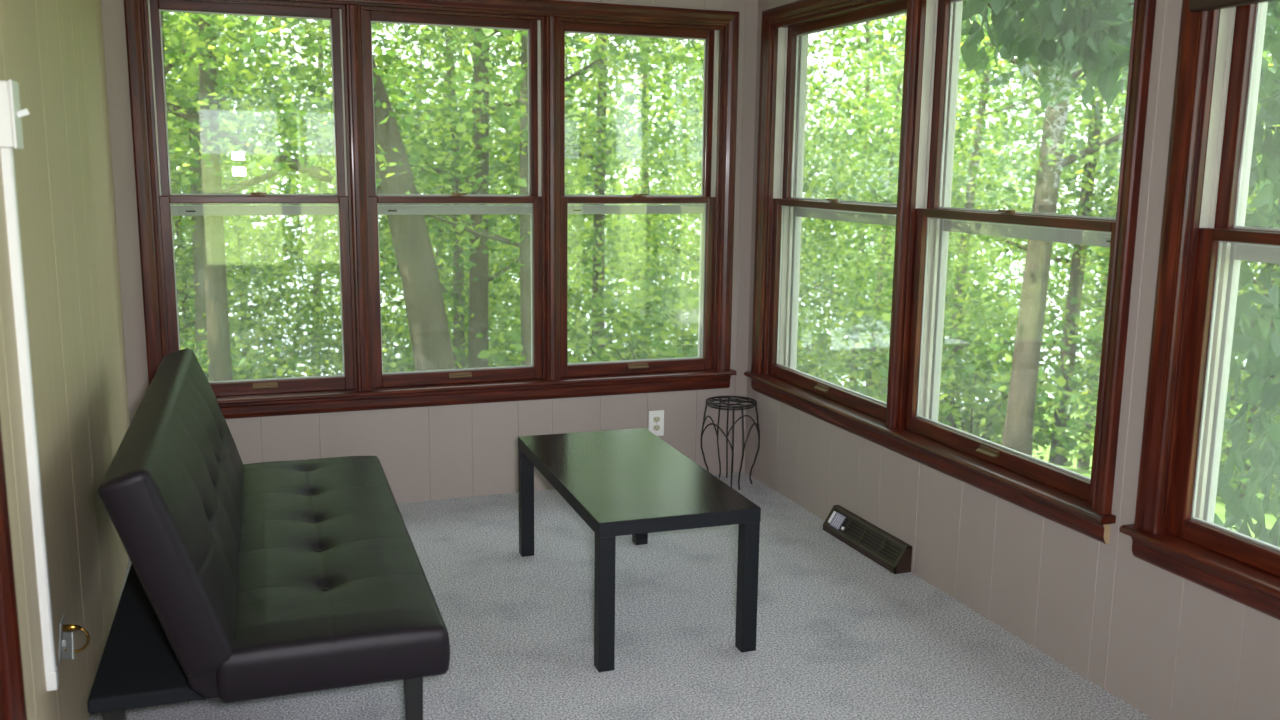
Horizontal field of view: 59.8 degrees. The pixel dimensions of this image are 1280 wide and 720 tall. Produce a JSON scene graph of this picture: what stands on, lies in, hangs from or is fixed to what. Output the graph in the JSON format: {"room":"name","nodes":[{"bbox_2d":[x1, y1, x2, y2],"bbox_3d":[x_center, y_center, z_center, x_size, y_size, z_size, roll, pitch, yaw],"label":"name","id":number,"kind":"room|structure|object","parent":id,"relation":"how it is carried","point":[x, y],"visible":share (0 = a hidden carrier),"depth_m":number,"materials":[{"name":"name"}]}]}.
{"room":"sunroom","nodes":[
{"label":"sunroom","id":0,"kind":"room"},
{"bbox_2d":[0,0,129,719],"bbox_3d":[-1.159,-0.095,1.735,0.170,2.440,5.300,-3,11,-20],"label":"wall","id":1,"kind":"structure","parent":0,"point":[54,49],"depth_m":2.81,"materials":[{"name":"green paint"}]},
{"bbox_2d":[0,420,26,719],"bbox_3d":[-0.928,0.120,1.451,0.050,2.120,0.941,-3,11,-20],"label":"door","id":2,"kind":"structure","parent":1,"relation":"in","point":[12,691],"depth_m":1.90,"materials":[{"name":"brown wood"}]},
{"bbox_2d":[0,79,29,148],"bbox_3d":[-1.201,-0.470,2.133,0.056,0.128,0.078,-3,11,-20],"label":"light switch","id":3,"kind":"object","parent":1,"relation":"attached to","point":[11,133],"visible":1,"depth_m":2.10,"materials":[{"name":"white plastic"}]},
{"bbox_2d":[0,148,58,690],"bbox_3d":[-1.232,0.141,2.253,0.020,1.120,0.029,-3,11,-20],"label":"cord cover","id":4,"kind":"object","parent":1,"relation":"attached to","point":[7,155],"visible":0.94,"depth_m":2.24,"materials":[{"name":"white plastic"}]},
{"bbox_2d":[58,613,89,665],"bbox_3d":[-1.290,0.647,2.536,0.067,0.129,0.065,-3,11,-20],"label":"wall bracket","id":5,"kind":"object","parent":1,"relation":"attached to","point":[66,645],"visible":0.97,"depth_m":2.53,"materials":[{"name":"silver metal"}]},
{"bbox_2d":[101,0,757,502],"bbox_3d":[-0.765,-0.616,4.744,3.000,2.440,0.170,-3,11,-20],"label":"wall","id":6,"kind":"structure","parent":0,"point":[427,453],"depth_m":4.83,"materials":[{"name":"beige paint"}]},
{"bbox_2d":[361,6,545,388],"bbox_3d":[-0.791,-0.661,4.737,0.750,1.560,0.190,-3,11,-20],"label":"window","id":7,"kind":"structure","parent":6,"relation":"in","point":[534,26],"depth_m":4.71,"materials":[{"name":"brown wood"}]},
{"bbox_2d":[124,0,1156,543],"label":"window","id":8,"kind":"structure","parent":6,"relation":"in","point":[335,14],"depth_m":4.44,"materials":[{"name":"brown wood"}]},
{"bbox_2d":[559,18,722,378],"bbox_3d":[-0.028,-0.700,5.013,0.755,1.560,0.190,-3,11,-20],"label":"window","id":9,"kind":"structure","parent":6,"relation":"in","point":[708,210],"depth_m":5.01,"materials":[{"name":"brown wood"}]},
{"bbox_2d":[649,410,663,435],"bbox_3d":[0.075,0.292,5.120,0.075,0.120,0.009,-3,11,-20],"label":"wall outlet","id":10,"kind":"object","parent":6,"relation":"attached to","point":[656,418],"visible":0.95,"depth_m":5.12,"materials":[{"name":"white plastic"}]},
{"bbox_2d":[653,416,659,421],"bbox_3d":[0.077,0.273,5.114,0.033,0.027,0.003,-3,11,-20],"label":"receptacle","id":11,"kind":"object","parent":10,"relation":"attached to","point":[655,418],"depth_m":5.11,"materials":[{"name":"white plastic"}]},
{"bbox_2d":[653,425,659,430],"bbox_3d":[0.076,0.312,5.120,0.033,0.027,0.003,-3,11,-20],"label":"receptacle","id":12,"kind":"object","parent":10,"relation":"attached to","point":[655,427],"depth_m":5.12,"materials":[{"name":"white plastic"}]},
{"bbox_2d":[89,472,1153,719],"bbox_3d":[0.155,1.098,2.435,3.000,0.120,5.640,-3,11,-20],"label":"floor","id":13,"kind":"structure","parent":0,"point":[840,635],"depth_m":3.42,"materials":[{"name":"grey carpet"}]},
{"bbox_2d":[87,348,449,719],"bbox_3d":[-1.041,0.485,3.126,0.763,0.821,1.597,-3,10,-18],"label":"futon","id":14,"kind":"object","parent":13,"relation":"on","point":[252,581],"visible":1,"depth_m":2.56,"materials":[{"name":"black leather"}]},
{"bbox_2d":[98,348,242,677],"bbox_3d":[-1.224,0.316,3.033,0.241,0.460,1.597,-3,10,-18],"label":"backrest cushion","id":15,"kind":"object","parent":14,"relation":"on","point":[171,491],"depth_m":2.40,"materials":[{"name":"black leather"}]},
{"bbox_2d":[216,456,449,702],"bbox_3d":[-0.915,0.529,3.176,0.497,0.133,1.597,-3,10,-18],"label":"seat cushion","id":16,"kind":"object","parent":14,"relation":"on","point":[332,590],"depth_m":2.68,"materials":[{"name":"black leather"}]},
{"bbox_2d":[518,428,760,671],"bbox_3d":[-0.050,0.580,3.733,0.498,0.449,1.053,-3,10,-18],"label":"coffee table","id":17,"kind":"object","parent":13,"relation":"on","point":[633,482],"visible":1,"depth_m":3.40,"materials":[{"name":"black wood"}]},
{"bbox_2d":[701,396,759,489],"bbox_3d":[0.413,0.377,5.087,0.249,0.391,0.250,8,12,37],"label":"plant stand","id":18,"kind":"object","parent":13,"relation":"on","point":[722,401],"visible":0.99,"depth_m":5.07,"materials":[{"name":"black metal"}]},
{"bbox_2d":[744,0,1279,719],"bbox_3d":[1.500,-0.231,2.694,0.170,2.440,5.300,-3,11,-20],"label":"wall","id":19,"kind":"structure","parent":0,"point":[1170,646],"depth_m":3.17,"materials":[{"name":"beige paint"}]},
{"bbox_2d":[763,0,906,420],"bbox_3d":[0.838,-0.601,4.507,0.190,1.560,1.050,-3,11,-20],"label":"window","id":20,"kind":"structure","parent":19,"relation":"in","point":[787,206],"depth_m":4.89,"materials":[{"name":"brown wood"}]},
{"bbox_2d":[823,505,911,573],"bbox_3d":[0.858,0.677,4.246,0.069,0.098,0.524,-3,11,-20],"label":"air vent","id":21,"kind":"object","parent":19,"relation":"in","point":[883,548],"visible":1,"depth_m":4.20,"materials":[{"name":"black metal"}]},
{"bbox_2d":[898,0,1115,501],"bbox_3d":[1.210,-0.421,3.501,0.190,1.560,1.005,-3,11,-20],"label":"window","id":22,"kind":"structure","parent":19,"relation":"in","point":[932,217],"depth_m":3.87,"materials":[{"name":"brown wood"}]},
{"bbox_2d":[1119,0,1279,619],"bbox_3d":[1.791,-0.127,1.853,0.243,1.695,2.244,-3,11,-20],"label":"window","id":23,"kind":"structure","parent":19,"relation":"in","point":[1219,237],"depth_m":2.78,"materials":[{"name":"brown wood"}]},
{"bbox_2d":[1189,0,1275,11],"bbox_3d":[1.521,-0.810,2.229,0.030,0.098,1.022,-3,11,-20],"label":"window shade","id":24,"kind":"object","parent":23,"relation":"attached to","point":[1194,5],"visible":1,"depth_m":2.63,"materials":[{"name":"brown wood"}]},
{"bbox_2d":[954,401,1279,539],"bbox_3d":[5.513,7.036,21.857,140.000,16.874,115.000,-3,11,-20],"label":"ground","id":25,"kind":"structure","parent":0,"point":[1270,519],"depth_m":10.56,"materials":[{"name":"plant"}]},
{"bbox_2d":[167,18,267,162],"bbox_3d":[-9.423,-4.000,14.049,7.916,12.757,8.278,-8,13,-42],"label":"shade tree","id":26,"kind":"object","parent":25,"relation":"on","point":[180,18],"visible":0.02,"depth_m":14.07,"materials":[{"name":"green plant"}]},
{"bbox_2d":[173,64,278,332],"bbox_3d":[-19.792,-2.817,42.582,12.269,18.397,13.337,-1,10,-11],"label":"tree","id":27,"kind":"object","parent":25,"relation":"on","point":[226,64],"visible":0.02,"depth_m":43.51,"materials":[{"name":"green plant"}]},
{"bbox_2d":[170,64,326,375],"bbox_3d":[-11.945,-2.435,27.916,7.260,12.725,8.092,10,13,42],"label":"tree","id":28,"kind":"object","parent":25,"relation":"on","point":[291,321],"visible":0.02,"depth_m":28.43,"materials":[{"name":"green plant"}]},
{"bbox_2d":[163,12,334,318],"bbox_3d":[-6.684,-3.326,11.194,6.740,10.209,6.385,-4,11,-26],"label":"shade tree","id":29,"kind":"object","parent":25,"relation":"on","point":[230,258],"visible":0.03,"depth_m":11.72,"materials":[{"name":"green plant"}]},
{"bbox_2d":[163,16,338,378],"bbox_3d":[-5.761,-1.387,12.604,4.730,7.164,4.481,1,10,4],"label":"leafy tree","id":30,"kind":"object","parent":25,"relation":"on","point":[191,295],"visible":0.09,"depth_m":12.60,"materials":[{"name":"green plant"}]},
{"bbox_2d":[163,12,338,376],"bbox_3d":[-6.430,-1.482,15.422,4.934,7.953,5.161,7,12,31],"label":"leafy tree","id":31,"kind":"object","parent":25,"relation":"on","point":[184,307],"visible":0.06,"depth_m":15.77,"materials":[{"name":"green plant"}]},
{"bbox_2d":[174,105,340,376],"bbox_3d":[-6.647,-0.822,18.583,4.270,6.827,4.507,0,10,-1],"label":"leafy tree","id":32,"kind":"object","parent":25,"relation":"on","point":[299,291],"visible":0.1,"depth_m":18.54,"materials":[{"name":"green plant"}]},
{"bbox_2d":[180,329,338,380],"bbox_3d":[-4.158,0.310,10.529,2.715,1.453,2.674,-2,10,-17],"label":"bush","id":33,"kind":"object","parent":25,"relation":"on","point":[238,370],"visible":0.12,"depth_m":10.34,"materials":[{"name":"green plant"}]},
{"bbox_2d":[180,318,339,379],"bbox_3d":[-5.539,0.460,13.483,4.142,2.253,3.986,-4,11,-23],"label":"bush","id":34,"kind":"object","parent":25,"relation":"on","point":[302,340],"visible":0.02,"depth_m":14.06,"materials":[{"name":"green plant"}]},
{"bbox_2d":[164,11,384,374],"bbox_3d":[-4.533,-3.014,11.459,5.172,9.006,4.736,7,12,33],"label":"tree","id":35,"kind":"object","parent":25,"relation":"on","point":[196,223],"visible":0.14,"depth_m":11.59,"materials":[{"name":"green plant"}]},
{"bbox_2d":[161,11,413,349],"bbox_3d":[-3.407,-2.778,7.997,5.186,8.251,5.138,4,10,17],"label":"tree","id":36,"kind":"object","parent":25,"relation":"on","point":[172,60],"visible":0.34,"depth_m":8.39,"materials":[{"name":"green plant"}]},
{"bbox_2d":[165,12,464,381],"bbox_3d":[-3.458,-2.889,9.716,4.734,8.237,5.316,7,12,30],"label":"tree","id":37,"kind":"object","parent":25,"relation":"on","point":[216,296],"visible":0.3,"depth_m":9.79,"materials":[{"name":"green plant"}]},
{"bbox_2d":[245,337,407,377],"bbox_3d":[-4.491,0.697,16.154,3.528,1.885,3.512,6,11,30],"label":"bush","id":38,"kind":"object","parent":25,"relation":"on","point":[328,366],"visible":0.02,"depth_m":16.34,"materials":[{"name":"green plant"}]},
{"bbox_2d":[169,12,503,376],"bbox_3d":[-6.214,-2.888,20.919,7.590,11.936,6.810,-2,10,-16],"label":"tree","id":39,"kind":"object","parent":25,"relation":"on","point":[322,47],"visible":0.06,"depth_m":20.20,"materials":[{"name":"green plant"}]},
{"bbox_2d":[231,40,500,376],"bbox_3d":[-10.476,-3.308,42.445,12.020,18.024,13.066,6,11,30],"label":"tree","id":40,"kind":"object","parent":25,"relation":"on","point":[325,58],"visible":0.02,"depth_m":41.22,"materials":[{"name":"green plant"}]},
{"bbox_2d":[234,45,519,374],"bbox_3d":[-3.849,-1.482,19.367,5.150,8.235,5.437,2,10,5],"label":"leafy tree","id":41,"kind":"object","parent":25,"relation":"on","point":[322,301],"visible":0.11,"depth_m":18.64,"materials":[{"name":"green plant"}]},
{"bbox_2d":[162,11,651,370],"bbox_3d":[-2.590,-2.748,8.601,5.274,8.287,4.778,-6,12,-32],"label":"tree","id":42,"kind":"object","parent":25,"relation":"on","point":[431,344],"visible":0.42,"depth_m":8.86,"materials":[{"name":"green plant"}]},
{"bbox_2d":[248,25,590,375],"bbox_3d":[-2.793,-1.568,15.141,4.467,7.100,4.592,3,10,13],"label":"leafy tree","id":43,"kind":"object","parent":25,"relation":"on","point":[321,271],"visible":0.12,"depth_m":14.59,"materials":[{"name":"green plant"}]},
{"bbox_2d":[383,348,516,372],"bbox_3d":[-2.410,0.515,13.824,2.497,1.340,2.509,4,10,18],"label":"bush","id":44,"kind":"object","parent":25,"relation":"on","point":[401,366],"visible":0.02,"depth_m":13.55,"materials":[{"name":"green plant"}]},
{"bbox_2d":[229,21,689,371],"bbox_3d":[-1.999,-1.955,12.197,4.733,7.567,4.996,-2,10,-13],"label":"leafy tree","id":45,"kind":"object","parent":25,"relation":"on","point":[457,293],"visible":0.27,"depth_m":11.90,"materials":[{"name":"green plant"}]},
{"bbox_2d":[236,19,682,367],"bbox_3d":[-1.341,-3.174,10.891,5.096,9.005,5.052,2,10,8],"label":"tree","id":46,"kind":"object","parent":25,"relation":"on","point":[478,290],"visible":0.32,"depth_m":10.99,"materials":[{"name":"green plant"}]},
{"bbox_2d":[292,25,639,366],"bbox_3d":[-5.618,-3.257,35.540,11.156,16.210,10.400,-4,11,-25],"label":"tree","id":47,"kind":"object","parent":25,"relation":"on","point":[462,97],"visible":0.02,"depth_m":35.20,"materials":[{"name":"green plant"}]},
{"bbox_2d":[488,343,581,365],"bbox_3d":[-1.630,0.541,16.606,3.164,1.719,3.212,3,10,16],"label":"bush","id":48,"kind":"object","parent":25,"relation":"on","point":[516,358],"visible":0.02,"depth_m":16.64,"materials":[{"name":"green plant"}]},
{"bbox_2d":[266,25,818,365],"bbox_3d":[-1.010,-2.377,10.133,4.647,7.358,5.134,-3,11,-20],"label":"tree","id":49,"kind":"object","parent":25,"relation":"on","point":[524,245],"visible":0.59,"depth_m":9.95,"materials":[{"name":"green plant"}]},
{"bbox_2d":[430,70,678,363],"bbox_3d":[-4.198,-3.305,48.789,13.357,18.426,12.288,7,12,32],"label":"tree","id":50,"kind":"object","parent":25,"relation":"on","point":[619,182],"visible":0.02,"depth_m":47.02,"materials":[{"name":"green plant"}]},
{"bbox_2d":[428,34,701,366],"bbox_3d":[-1.288,-1.552,17.854,4.738,7.578,4.902,-3,11,-21],"label":"leafy tree","id":51,"kind":"object","parent":25,"relation":"on","point":[575,182],"visible":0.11,"depth_m":17.47,"materials":[{"name":"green plant"}]},
{"bbox_2d":[435,49,698,362],"bbox_3d":[-1.610,-2.534,28.896,7.564,12.094,7.985,-4,11,-25],"label":"tree","id":52,"kind":"object","parent":25,"relation":"on","point":[618,174],"visible":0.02,"depth_m":28.69,"materials":[{"name":"green plant"}]},
{"bbox_2d":[375,30,813,356],"bbox_3d":[-0.368,-3.084,12.918,5.171,9.006,5.054,10,14,43],"label":"tree","id":53,"kind":"object","parent":25,"relation":"on","point":[600,96],"visible":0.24,"depth_m":13.00,"materials":[{"name":"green plant"}]},
{"bbox_2d":[585,336,667,360],"bbox_3d":[0.159,0.514,15.282,2.884,1.567,2.928,2,10,5],"label":"bush","id":54,"kind":"object","parent":25,"relation":"on","point":[644,351],"visible":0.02,"depth_m":15.56,"materials":[{"name":"green plant"}]},
{"bbox_2d":[425,34,846,364],"bbox_3d":[0.056,-3.646,20.839,7.933,12.684,8.375,7,12,32],"label":"tree","id":55,"kind":"object","parent":25,"relation":"on","point":[643,76],"visible":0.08,"depth_m":20.31,"materials":[{"name":"green plant"}]},
{"bbox_2d":[463,257,846,373],"bbox_3d":[0.143,0.060,11.556,3.833,2.048,3.815,7,12,32],"label":"bush","id":56,"kind":"object","parent":25,"relation":"on","point":[690,297],"visible":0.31,"depth_m":10.94,"materials":[{"name":"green plant"}]},
{"bbox_2d":[576,97,836,361],"bbox_3d":[1.157,-1.245,19.844,4.773,7.355,4.564,7,11,30],"label":"leafy tree","id":57,"kind":"object","parent":25,"relation":"on","point":[692,180],"visible":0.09,"depth_m":19.61,"materials":[{"name":"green plant"}]},
{"bbox_2d":[588,54,850,367],"bbox_3d":[3.595,-4.084,44.732,12.521,19.518,13.432,-3,10,-19],"label":"tree","id":58,"kind":"object","parent":25,"relation":"on","point":[673,71],"visible":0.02,"depth_m":43.68,"materials":[{"name":"green plant"}]},
{"bbox_2d":[574,18,905,381],"bbox_3d":[1.538,-1.772,15.378,5.085,7.836,4.862,3,10,13],"label":"leafy tree","id":59,"kind":"object","parent":25,"relation":"on","point":[676,100],"visible":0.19,"depth_m":15.12,"materials":[{"name":"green plant"}]},
{"bbox_2d":[796,359,882,390],"bbox_3d":[2.282,0.646,16.576,3.401,1.848,3.453,-6,12,-34],"label":"bush","id":60,"kind":"object","parent":25,"relation":"on","point":[807,364],"visible":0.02,"depth_m":16.82,"materials":[{"name":"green plant"}]},
{"bbox_2d":[667,14,1035,401],"bbox_3d":[4.620,-3.077,23.642,7.990,12.876,8.356,5,11,21],"label":"tree","id":61,"kind":"object","parent":25,"relation":"on","point":[839,79],"visible":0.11,"depth_m":23.40,"materials":[{"name":"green plant"}]},
{"bbox_2d":[798,50,1033,418],"bbox_3d":[6.612,-2.446,29.877,8.250,12.757,8.027,-1,10,-12],"label":"tree","id":62,"kind":"object","parent":25,"relation":"on","point":[831,79],"visible":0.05,"depth_m":29.18,"materials":[{"name":"green plant"}]},
{"bbox_2d":[798,14,1035,402],"bbox_3d":[3.992,-1.571,18.966,5.241,8.241,4.702,3,10,12],"label":"leafy tree","id":63,"kind":"object","parent":25,"relation":"on","point":[887,139],"visible":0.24,"depth_m":18.37,"materials":[{"name":"green plant"}]},
{"bbox_2d":[801,47,1089,436],"bbox_3d":[12.346,-3.385,45.612,12.379,19.296,13.280,-4,11,-23],"label":"tree","id":64,"kind":"object","parent":25,"relation":"on","point":[1033,114],"visible":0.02,"depth_m":44.23,"materials":[{"name":"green plant"}]},
{"bbox_2d":[799,273,1103,469],"bbox_3d":[3.789,0.110,12.068,4.136,2.250,3.980,3,10,13],"label":"bush","id":65,"kind":"object","parent":25,"relation":"on","point":[962,371],"visible":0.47,"depth_m":11.57,"materials":[{"name":"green plant"}]},
{"bbox_2d":[798,14,1105,435],"bbox_3d":[9.133,-4.091,37.709,12.173,18.975,13.059,-3,11,-21],"label":"tree","id":66,"kind":"object","parent":25,"relation":"on","point":[889,23],"visible":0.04,"depth_m":36.18,"materials":[{"name":"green plant"}]},
{"bbox_2d":[796,13,1127,427],"bbox_3d":[3.780,-2.134,12.874,5.214,8.200,4.678,-5,11,-29],"label":"leafy tree","id":67,"kind":"object","parent":25,"relation":"on","point":[962,288],"visible":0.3,"depth_m":12.60,"materials":[{"name":"green plant"}]},
{"bbox_2d":[856,353,1083,465],"bbox_3d":[4.239,0.640,14.954,3.040,1.652,3.087,-9,14,-43],"label":"bush","id":68,"kind":"object","parent":25,"relation":"on","point":[1042,385],"visible":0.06,"depth_m":14.57,"materials":[{"name":"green plant"}]},
{"bbox_2d":[814,3,1272,455],"bbox_3d":[3.684,-3.207,9.258,4.701,9.190,5.028,4,10,17],"label":"tree","id":69,"kind":"object","parent":25,"relation":"on","point":[1018,427],"visible":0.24,"depth_m":9.84,"materials":[{"name":"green plant"}]},
{"bbox_2d":[863,18,1276,465],"bbox_3d":[4.963,-2.372,12.270,4.918,8.007,5.581,-4,11,-23],"label":"tree","id":70,"kind":"object","parent":25,"relation":"on","point":[1076,291],"visible":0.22,"depth_m":12.44,"materials":[{"name":"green plant"}]},
{"bbox_2d":[886,14,1278,469],"bbox_3d":[8.180,-2.954,19.266,7.848,12.341,7.041,-2,10,-14],"label":"tree","id":71,"kind":"object","parent":25,"relation":"on","point":[1080,463],"visible":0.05,"depth_m":19.19,"materials":[{"name":"green plant"}]},
{"bbox_2d":[960,0,1279,546],"bbox_3d":[2.393,-0.661,3.997,3.460,5.207,1.898,8,12,36],"label":"broadleaf tree","id":72,"kind":"object","parent":25,"relation":"on","point":[1094,34],"visible":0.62,"depth_m":4.26,"materials":[{"name":"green plant"}]},
{"bbox_2d":[986,65,1278,468],"bbox_3d":[7.330,-1.116,15.655,4.856,7.636,4.357,5,11,23],"label":"leafy tree","id":73,"kind":"object","parent":25,"relation":"on","point":[1063,276],"visible":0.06,"depth_m":16.00,"materials":[{"name":"green plant"}]},
{"bbox_2d":[1013,90,1268,438],"bbox_3d":[20.086,-2.729,40.706,12.169,18.969,13.055,2,10,8],"label":"tree","id":74,"kind":"object","parent":25,"relation":"on","point":[1099,269],"visible":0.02,"depth_m":41.13,"materials":[{"name":"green plant"}]},
{"bbox_2d":[1003,54,1279,497],"bbox_3d":[6.574,-1.352,11.571,4.847,7.495,4.716,-6,12,-34],"label":"leafy tree","id":75,"kind":"object","parent":25,"relation":"on","point":[1106,213],"visible":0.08,"depth_m":11.86,"materials":[{"name":"green plant"}]},
{"bbox_2d":[1062,52,1278,495],"bbox_3d":[13.633,-2.015,25.201,8.267,12.740,7.905,-8,13,-41],"label":"tree","id":76,"kind":"object","parent":25,"relation":"on","point":[1255,303],"visible":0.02,"depth_m":24.52,"materials":[{"name":"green plant"}]},
{"bbox_2d":[1066,364,1279,513],"bbox_3d":[5.517,0.665,10.588,2.913,1.647,3.027,10,13,42],"label":"bush","id":77,"kind":"object","parent":25,"relation":"on","point":[1234,483],"visible":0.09,"depth_m":10.34,"materials":[{"name":"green plant"}]},
{"bbox_2d":[1066,51,1279,501],"bbox_3d":[17.237,-2.842,30.903,11.507,17.255,12.509,-3,10,-19],"label":"tree","id":78,"kind":"object","parent":25,"relation":"on","point":[1119,102],"visible":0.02,"depth_m":30.90,"materials":[{"name":"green plant"}]},
{"bbox_2d":[1221,417,1279,512],"bbox_3d":[8.134,1.377,13.733,2.774,1.509,2.670,1,10,0],"label":"bush","id":79,"kind":"object","parent":25,"relation":"on","point":[1276,417],"visible":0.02,"depth_m":13.82,"materials":[{"name":"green plant"}]},
{"bbox_2d":[1232,190,1278,417],"bbox_3d":[10.723,-0.864,15.542,5.338,8.253,5.193,3,10,12],"label":"leafy tree","id":80,"kind":"object","parent":25,"relation":"on","point":[1254,190],"visible":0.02,"depth_m":16.41,"materials":[{"name":"green plant"}]},
{"bbox_2d":[1246,160,1276,286],"bbox_3d":[13.510,-2.091,18.256,7.728,12.360,7.995,2,10,5],"label":"tree","id":81,"kind":"object","parent":25,"relation":"on","point":[1258,160],"visible":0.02,"depth_m":20.78,"materials":[{"name":"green plant"}]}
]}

